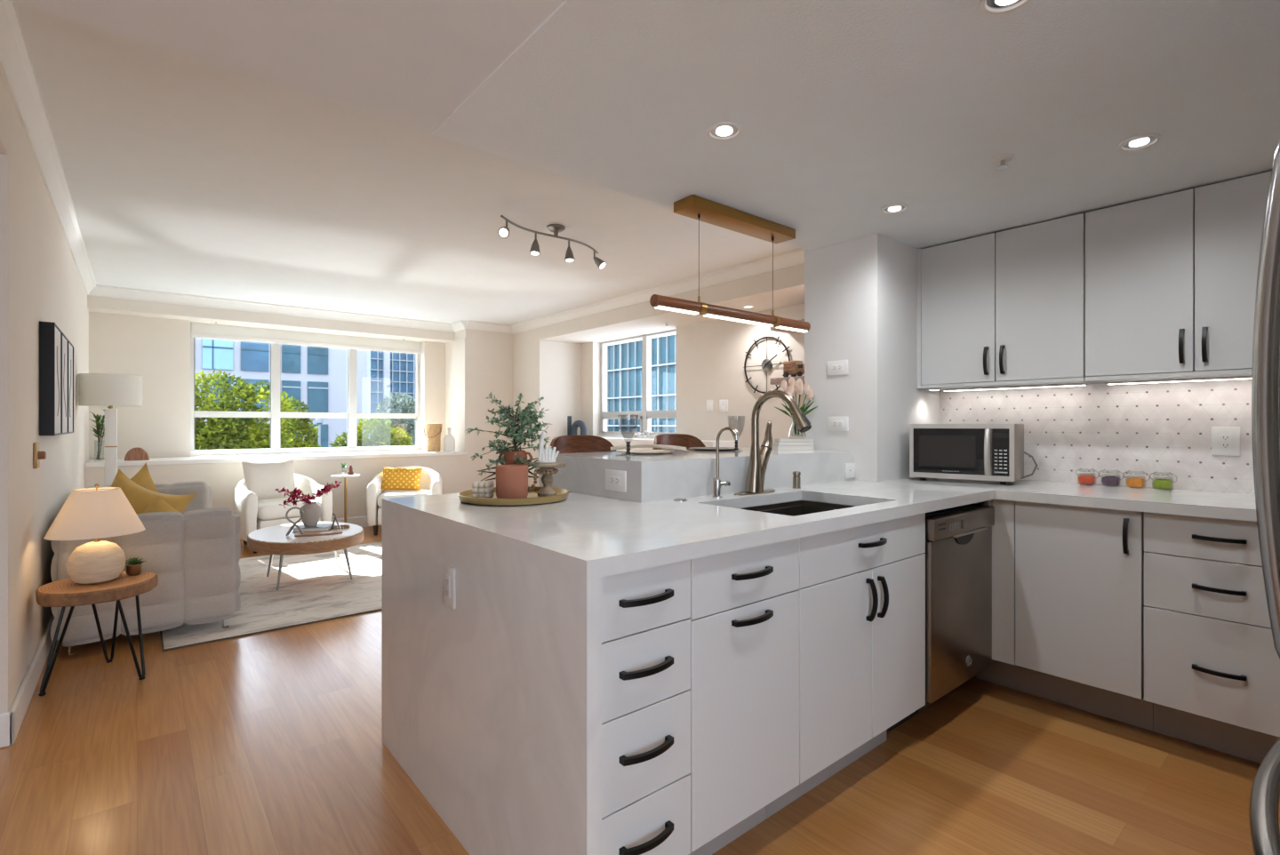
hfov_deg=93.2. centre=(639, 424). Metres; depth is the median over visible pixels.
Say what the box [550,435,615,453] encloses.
bar chair
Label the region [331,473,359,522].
accent table
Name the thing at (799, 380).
tulip
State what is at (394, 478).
throw pillow
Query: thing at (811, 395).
tulip
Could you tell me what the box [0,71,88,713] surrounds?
wall
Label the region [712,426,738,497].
tap
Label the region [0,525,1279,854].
floor
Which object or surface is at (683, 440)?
bar chair
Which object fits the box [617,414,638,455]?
goblet
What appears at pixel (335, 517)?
metal wishbone
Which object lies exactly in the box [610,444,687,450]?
napkin
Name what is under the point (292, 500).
branch
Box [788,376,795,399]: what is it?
tulip
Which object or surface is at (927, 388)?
puck light
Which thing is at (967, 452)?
microwave
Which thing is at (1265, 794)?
refrigerator
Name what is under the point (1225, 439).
receptacle
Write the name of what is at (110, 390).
floor lamp
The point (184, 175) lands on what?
ceiling
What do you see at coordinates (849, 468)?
wall outlet
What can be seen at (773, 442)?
hardcover book
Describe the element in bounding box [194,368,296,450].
broad tree
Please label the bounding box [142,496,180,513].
throw pillow
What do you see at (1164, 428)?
backsplash
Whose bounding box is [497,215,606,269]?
track light
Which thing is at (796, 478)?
air gap
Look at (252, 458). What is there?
window sill
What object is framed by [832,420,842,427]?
receptacle
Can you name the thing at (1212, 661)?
base cabinet
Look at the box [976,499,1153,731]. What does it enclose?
base cabinet
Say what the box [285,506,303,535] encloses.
knot
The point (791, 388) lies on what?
tulip
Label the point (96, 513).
table lamp
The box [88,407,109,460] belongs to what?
vase
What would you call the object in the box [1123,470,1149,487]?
jar
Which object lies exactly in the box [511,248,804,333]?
crown molding
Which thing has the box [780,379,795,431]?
tulip
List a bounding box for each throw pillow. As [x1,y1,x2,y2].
[110,468,196,513]
[130,462,158,492]
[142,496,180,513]
[241,459,295,500]
[381,466,422,490]
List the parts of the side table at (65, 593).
hairpin leg, hairpin leg, hairpin leg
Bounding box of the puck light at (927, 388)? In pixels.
[927,388,941,390]
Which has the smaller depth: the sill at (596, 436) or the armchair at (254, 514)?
the armchair at (254, 514)
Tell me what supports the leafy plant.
in the vase at (509, 456)
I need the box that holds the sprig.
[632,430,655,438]
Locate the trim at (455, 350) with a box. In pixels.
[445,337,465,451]
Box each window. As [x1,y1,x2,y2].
[190,322,420,455]
[600,329,676,437]
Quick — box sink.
[740,499,856,516]
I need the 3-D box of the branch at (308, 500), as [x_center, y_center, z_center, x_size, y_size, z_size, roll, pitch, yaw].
[-2.535,0.604,4.617,0.078,0.161,0.158,0,0,-6]
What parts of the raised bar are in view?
panel, riser panel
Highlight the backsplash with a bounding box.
[939,378,1255,505]
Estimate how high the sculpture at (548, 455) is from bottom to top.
0.115 m
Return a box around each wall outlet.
[442,563,455,608]
[605,469,626,492]
[827,360,847,375]
[827,416,847,431]
[844,462,855,478]
[1211,426,1239,455]
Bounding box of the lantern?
[424,423,442,451]
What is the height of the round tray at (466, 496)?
0.028 m
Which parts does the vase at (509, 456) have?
ear handle, ear handle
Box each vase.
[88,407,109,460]
[299,502,321,527]
[443,427,455,451]
[497,450,532,465]
[788,422,806,436]
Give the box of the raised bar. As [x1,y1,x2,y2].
[539,447,853,502]
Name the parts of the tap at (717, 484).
rod, spout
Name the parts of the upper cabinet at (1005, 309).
door, handle, handle, light rail, door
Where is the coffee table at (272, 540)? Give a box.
[247,521,363,590]
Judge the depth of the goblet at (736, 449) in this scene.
3.02 m
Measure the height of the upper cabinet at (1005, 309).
0.753 m
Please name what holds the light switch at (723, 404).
attached to the wall at (711, 355)
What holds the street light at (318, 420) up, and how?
on the ground
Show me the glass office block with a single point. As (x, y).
(624, 360)
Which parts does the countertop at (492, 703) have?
waterfall panel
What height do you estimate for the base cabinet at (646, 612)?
0.873 m
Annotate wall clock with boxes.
[743,335,790,393]
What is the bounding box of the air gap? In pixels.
[792,471,800,488]
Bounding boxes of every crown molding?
[0,0,95,295]
[88,284,454,332]
[451,320,465,332]
[465,320,512,333]
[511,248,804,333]
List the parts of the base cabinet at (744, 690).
drawer, handle, handle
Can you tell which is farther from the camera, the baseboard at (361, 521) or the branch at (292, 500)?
the baseboard at (361, 521)
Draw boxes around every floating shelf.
[770,319,804,333]
[770,376,804,385]
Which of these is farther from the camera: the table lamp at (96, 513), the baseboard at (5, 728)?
the table lamp at (96, 513)
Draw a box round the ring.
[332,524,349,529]
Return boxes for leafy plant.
[464,392,553,476]
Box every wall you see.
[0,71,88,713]
[84,295,512,519]
[512,327,580,487]
[580,303,804,447]
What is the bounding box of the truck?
[783,360,804,377]
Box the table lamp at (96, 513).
[43,483,145,584]
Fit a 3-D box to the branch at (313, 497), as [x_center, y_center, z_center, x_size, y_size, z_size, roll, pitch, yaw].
[-2.494,0.589,4.696,0.133,0.191,0.090,0,0,-40]
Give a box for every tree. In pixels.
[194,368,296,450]
[280,395,322,448]
[329,418,413,447]
[358,392,415,446]
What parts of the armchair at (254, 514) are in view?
seat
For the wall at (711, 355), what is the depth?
6.19 m
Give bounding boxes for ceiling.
[6,0,1279,251]
[15,3,799,325]
[539,263,804,345]
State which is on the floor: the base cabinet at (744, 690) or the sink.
the base cabinet at (744, 690)
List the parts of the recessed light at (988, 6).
bulb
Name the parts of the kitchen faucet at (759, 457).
deck plate, valve arm, lever, spout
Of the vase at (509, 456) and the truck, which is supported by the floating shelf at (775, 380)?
the truck
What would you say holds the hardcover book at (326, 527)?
on the coffee table at (272, 540)
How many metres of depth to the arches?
7.92 m
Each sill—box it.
[84,449,466,467]
[595,435,654,439]
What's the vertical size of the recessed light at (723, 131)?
0.012 m
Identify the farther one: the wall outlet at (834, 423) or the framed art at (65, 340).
the framed art at (65, 340)
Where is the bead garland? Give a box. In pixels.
[528,468,558,492]
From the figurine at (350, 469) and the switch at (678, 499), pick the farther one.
the figurine at (350, 469)
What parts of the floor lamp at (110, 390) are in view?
lamp shade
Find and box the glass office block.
[607,334,676,431]
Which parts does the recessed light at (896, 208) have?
bulb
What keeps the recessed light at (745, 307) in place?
in the ceiling at (639, 319)
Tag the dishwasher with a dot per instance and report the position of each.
(958, 553)
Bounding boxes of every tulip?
[775,386,795,434]
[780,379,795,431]
[780,391,796,434]
[787,384,796,425]
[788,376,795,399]
[794,380,797,402]
[796,378,803,406]
[796,383,806,434]
[798,383,814,434]
[802,388,817,415]
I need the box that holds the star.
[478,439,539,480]
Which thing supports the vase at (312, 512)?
on the hardcover book at (326, 527)
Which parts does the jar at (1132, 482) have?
glass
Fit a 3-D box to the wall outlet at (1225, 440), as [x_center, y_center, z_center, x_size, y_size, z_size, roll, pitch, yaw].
[2.418,0.069,2.499,0.011,0.118,0.085,0,0,-40]
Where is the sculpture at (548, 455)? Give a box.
[537,432,559,463]
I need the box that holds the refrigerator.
[1248,143,1279,854]
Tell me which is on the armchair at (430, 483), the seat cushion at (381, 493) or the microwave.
the seat cushion at (381, 493)
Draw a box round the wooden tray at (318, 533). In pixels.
[294,531,342,536]
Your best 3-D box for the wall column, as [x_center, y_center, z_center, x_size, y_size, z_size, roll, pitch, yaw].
[1.480,-0.075,3.500,1.180,2.540,0.420,0,0,-40]
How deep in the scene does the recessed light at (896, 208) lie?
2.61 m
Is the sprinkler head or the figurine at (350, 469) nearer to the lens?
the sprinkler head
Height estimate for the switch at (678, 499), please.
0.006 m
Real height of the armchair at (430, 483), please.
0.699 m
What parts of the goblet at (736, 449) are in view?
beaded stem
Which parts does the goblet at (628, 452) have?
beaded stem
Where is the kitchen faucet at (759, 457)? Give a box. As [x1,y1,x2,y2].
[733,390,812,495]
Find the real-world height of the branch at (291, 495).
0.166 m
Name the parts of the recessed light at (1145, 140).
bulb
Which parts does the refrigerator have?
handle, handle, handle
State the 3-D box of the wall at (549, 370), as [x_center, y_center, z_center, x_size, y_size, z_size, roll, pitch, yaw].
[-1.117,-0.075,8.359,1.035,2.540,0.714,0,0,-40]
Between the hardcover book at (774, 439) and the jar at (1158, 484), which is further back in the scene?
the hardcover book at (774, 439)
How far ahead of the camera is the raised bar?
2.46 m
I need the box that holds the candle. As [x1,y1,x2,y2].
[472,480,494,498]
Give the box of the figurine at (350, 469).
[347,464,353,474]
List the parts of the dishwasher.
kick plate, door panel, control panel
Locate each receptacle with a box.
[445,574,449,598]
[609,475,619,485]
[831,364,842,371]
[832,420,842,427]
[1219,433,1231,448]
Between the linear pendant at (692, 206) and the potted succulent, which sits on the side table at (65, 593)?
the potted succulent
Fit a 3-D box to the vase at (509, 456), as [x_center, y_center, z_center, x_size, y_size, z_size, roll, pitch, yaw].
[-0.470,0.186,2.287,0.103,0.174,0.094,0,0,-40]
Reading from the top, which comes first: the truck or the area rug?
the truck
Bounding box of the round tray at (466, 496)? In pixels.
[457,486,568,505]
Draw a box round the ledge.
[602,437,738,450]
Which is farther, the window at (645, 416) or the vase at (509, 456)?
the window at (645, 416)
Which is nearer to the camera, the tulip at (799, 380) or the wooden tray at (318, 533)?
the tulip at (799, 380)
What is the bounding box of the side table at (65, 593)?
[35,571,158,695]
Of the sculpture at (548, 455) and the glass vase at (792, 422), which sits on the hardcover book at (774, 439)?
the glass vase at (792, 422)
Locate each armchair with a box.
[234,473,332,553]
[366,466,442,535]
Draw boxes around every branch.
[274,487,303,501]
[282,495,306,508]
[287,493,303,500]
[288,487,306,498]
[302,494,312,504]
[311,492,327,503]
[313,483,336,503]
[315,480,342,503]
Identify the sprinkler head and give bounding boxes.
[991,153,1015,168]
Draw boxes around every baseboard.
[0,711,14,748]
[8,614,54,743]
[239,515,381,539]
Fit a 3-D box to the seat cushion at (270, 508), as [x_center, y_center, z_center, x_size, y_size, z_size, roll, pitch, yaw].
[-3.542,0.824,5.995,0.590,0.138,0.540,0,0,43]
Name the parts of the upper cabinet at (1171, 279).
door, light rail, handle, handle, door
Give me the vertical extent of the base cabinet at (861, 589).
0.869 m
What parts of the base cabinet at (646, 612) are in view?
drawer, drawer, drawer, drawer, handle, handle, handle, handle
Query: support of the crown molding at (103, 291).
attached to the wall at (150, 340)
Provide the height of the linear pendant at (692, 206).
0.471 m
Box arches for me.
[567,416,586,435]
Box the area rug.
[160,541,381,651]
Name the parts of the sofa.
leg, armrest, leg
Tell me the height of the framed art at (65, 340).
0.560 m
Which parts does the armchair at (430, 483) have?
leg, seat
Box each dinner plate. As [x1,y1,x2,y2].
[616,449,674,454]
[689,447,741,450]
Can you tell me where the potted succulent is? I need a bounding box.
[125,557,146,575]
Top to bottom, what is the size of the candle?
0.066 m
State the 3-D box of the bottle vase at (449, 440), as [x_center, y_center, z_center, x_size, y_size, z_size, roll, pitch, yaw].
[-2.487,0.194,7.892,0.148,0.312,0.148,0,0,-40]
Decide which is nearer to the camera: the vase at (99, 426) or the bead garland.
the bead garland
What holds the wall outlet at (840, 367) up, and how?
attached to the wall column
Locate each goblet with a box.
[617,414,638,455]
[727,416,744,451]
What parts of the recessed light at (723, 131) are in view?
bulb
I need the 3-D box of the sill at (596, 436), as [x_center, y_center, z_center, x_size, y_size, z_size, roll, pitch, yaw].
[-0.019,0.163,7.401,0.231,0.025,1.588,0,0,-40]
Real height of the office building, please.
7.900 m
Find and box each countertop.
[381,480,994,854]
[883,477,1256,521]
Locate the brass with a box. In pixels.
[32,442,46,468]
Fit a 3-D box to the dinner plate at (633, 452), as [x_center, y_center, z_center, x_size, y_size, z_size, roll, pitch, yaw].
[0.023,0.127,2.789,0.270,0.012,0.270,0,0,-40]
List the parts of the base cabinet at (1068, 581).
filler panel, door, handle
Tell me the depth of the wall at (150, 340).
6.54 m
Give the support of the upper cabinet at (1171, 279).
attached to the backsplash
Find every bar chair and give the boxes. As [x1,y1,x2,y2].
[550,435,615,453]
[652,433,705,449]
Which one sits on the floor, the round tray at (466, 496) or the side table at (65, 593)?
the side table at (65, 593)
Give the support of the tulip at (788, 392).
in the glass vase at (792, 422)
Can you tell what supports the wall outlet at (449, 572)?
attached to the countertop at (492, 703)
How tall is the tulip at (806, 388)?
0.273 m
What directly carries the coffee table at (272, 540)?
on the area rug
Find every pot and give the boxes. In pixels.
[125,563,142,575]
[495,464,527,498]
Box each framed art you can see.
[39,320,62,435]
[62,332,68,434]
[68,340,73,433]
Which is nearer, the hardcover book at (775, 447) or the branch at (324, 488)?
the hardcover book at (775, 447)
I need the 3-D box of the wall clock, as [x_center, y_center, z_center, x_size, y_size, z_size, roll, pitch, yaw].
[1.192,-0.562,5.723,0.035,0.570,0.570,0,0,-40]
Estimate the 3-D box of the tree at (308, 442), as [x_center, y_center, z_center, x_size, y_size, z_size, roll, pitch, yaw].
[-9.501,1.453,16.833,1.404,4.506,1.386,0,0,-25]
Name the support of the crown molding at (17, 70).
attached to the wall at (40, 280)
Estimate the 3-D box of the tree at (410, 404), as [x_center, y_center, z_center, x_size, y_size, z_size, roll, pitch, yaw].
[-7.230,1.353,18.663,2.762,4.705,1.933,0,0,-40]
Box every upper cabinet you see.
[917,212,1101,391]
[1084,170,1271,384]
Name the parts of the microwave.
door glass, door handle, control panel, power cord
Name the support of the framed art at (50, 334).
attached to the wall at (40, 280)
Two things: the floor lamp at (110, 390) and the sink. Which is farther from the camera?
the floor lamp at (110, 390)
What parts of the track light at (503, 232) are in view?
bulb, bulb, rail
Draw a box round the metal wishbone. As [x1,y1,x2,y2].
[330,512,340,529]
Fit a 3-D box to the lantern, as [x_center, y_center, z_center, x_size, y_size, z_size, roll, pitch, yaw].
[-2.667,0.169,7.808,0.232,0.362,0.236,0,0,-40]
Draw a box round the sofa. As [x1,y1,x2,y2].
[50,480,240,655]
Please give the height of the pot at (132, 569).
0.050 m
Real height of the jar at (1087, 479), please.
0.076 m
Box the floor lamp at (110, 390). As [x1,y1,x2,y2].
[78,373,142,485]
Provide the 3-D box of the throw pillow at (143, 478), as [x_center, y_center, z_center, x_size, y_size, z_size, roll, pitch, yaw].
[-3.466,0.545,4.082,0.583,0.571,0.158,0,0,-19]
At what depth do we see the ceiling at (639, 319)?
6.10 m
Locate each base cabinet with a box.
[601,560,690,854]
[688,538,799,854]
[766,512,925,818]
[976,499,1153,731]
[1144,512,1279,763]
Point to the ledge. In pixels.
(614, 441)
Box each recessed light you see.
[706,121,742,140]
[743,305,753,308]
[880,203,908,213]
[979,0,1031,14]
[1117,134,1161,151]
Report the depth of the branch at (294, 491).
4.63 m
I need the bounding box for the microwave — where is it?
[909,424,1037,484]
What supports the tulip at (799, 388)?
in the glass vase at (792, 422)
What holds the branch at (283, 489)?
in the vase at (312, 512)
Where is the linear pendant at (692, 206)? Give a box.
[649,194,810,332]
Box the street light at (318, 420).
[315,417,323,446]
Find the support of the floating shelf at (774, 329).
attached to the wall at (711, 355)
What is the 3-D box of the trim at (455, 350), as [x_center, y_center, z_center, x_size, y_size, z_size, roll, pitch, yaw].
[-2.476,-0.388,8.115,0.012,1.475,0.648,0,0,-40]
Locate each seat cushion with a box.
[256,497,320,519]
[377,488,431,507]
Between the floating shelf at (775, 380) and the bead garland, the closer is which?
the bead garland
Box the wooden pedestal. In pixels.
[528,461,565,496]
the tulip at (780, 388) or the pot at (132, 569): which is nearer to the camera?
the pot at (132, 569)
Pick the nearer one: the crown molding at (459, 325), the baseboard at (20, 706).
the baseboard at (20, 706)
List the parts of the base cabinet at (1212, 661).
drawer, drawer, drawer, handle, handle, handle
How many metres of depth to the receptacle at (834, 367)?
3.12 m
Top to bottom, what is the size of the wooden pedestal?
0.128 m
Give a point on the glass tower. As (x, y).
(388, 372)
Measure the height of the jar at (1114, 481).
0.076 m
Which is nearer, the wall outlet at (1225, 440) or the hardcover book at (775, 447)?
the wall outlet at (1225, 440)
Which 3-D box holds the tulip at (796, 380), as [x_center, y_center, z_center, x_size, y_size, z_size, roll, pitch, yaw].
[0.834,-0.090,3.237,0.040,0.288,0.042,0,0,-40]
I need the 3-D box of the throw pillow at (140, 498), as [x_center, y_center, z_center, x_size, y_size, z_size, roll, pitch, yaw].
[-3.139,0.549,3.799,0.568,0.551,0.164,0,0,-25]
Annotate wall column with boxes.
[804,233,939,481]
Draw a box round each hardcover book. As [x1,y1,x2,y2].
[293,523,334,532]
[772,440,814,445]
[772,444,814,449]
[773,438,813,441]
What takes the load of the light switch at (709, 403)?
attached to the wall at (711, 355)
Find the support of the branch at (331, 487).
in the vase at (312, 512)
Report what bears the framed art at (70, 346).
attached to the wall at (40, 280)
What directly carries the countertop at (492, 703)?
on the floor
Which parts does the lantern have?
loop handle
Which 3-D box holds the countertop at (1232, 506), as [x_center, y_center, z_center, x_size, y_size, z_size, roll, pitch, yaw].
[1.905,0.300,2.630,0.630,0.040,1.460,0,0,-40]
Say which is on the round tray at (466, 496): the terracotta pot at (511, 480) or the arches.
the terracotta pot at (511, 480)
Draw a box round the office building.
[194,337,367,448]
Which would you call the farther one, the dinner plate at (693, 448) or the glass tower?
the glass tower
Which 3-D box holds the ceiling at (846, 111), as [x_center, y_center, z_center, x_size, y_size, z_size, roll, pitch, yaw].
[0.364,-1.190,0.517,6.020,0.510,3.530,0,0,-40]
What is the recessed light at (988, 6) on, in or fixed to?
in the ceiling at (846, 111)
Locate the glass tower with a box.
[367,350,415,444]
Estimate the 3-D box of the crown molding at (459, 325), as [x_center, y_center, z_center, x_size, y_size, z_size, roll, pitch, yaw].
[-2.411,-1.295,7.991,0.070,0.100,0.374,0,0,-40]
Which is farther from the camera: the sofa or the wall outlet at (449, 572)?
the sofa
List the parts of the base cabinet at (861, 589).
door, drawer, handle, handle, handle, door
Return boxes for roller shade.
[191,322,420,353]
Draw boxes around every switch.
[673,497,687,501]
[706,400,712,411]
[719,400,727,411]
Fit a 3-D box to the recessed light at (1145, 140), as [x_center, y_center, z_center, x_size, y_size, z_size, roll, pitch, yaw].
[1.651,-0.931,2.003,0.112,0.012,0.112,0,0,-40]
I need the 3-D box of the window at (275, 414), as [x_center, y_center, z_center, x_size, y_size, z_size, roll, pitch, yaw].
[-4.018,-0.388,7.518,2.543,1.475,0.100,0,0,-40]
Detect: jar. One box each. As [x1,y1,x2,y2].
[1075,468,1099,485]
[1098,469,1123,487]
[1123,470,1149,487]
[1149,472,1177,489]
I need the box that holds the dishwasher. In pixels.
[886,503,994,733]
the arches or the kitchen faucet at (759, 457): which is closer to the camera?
the kitchen faucet at (759, 457)
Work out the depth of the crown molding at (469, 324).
8.03 m
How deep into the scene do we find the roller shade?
7.32 m

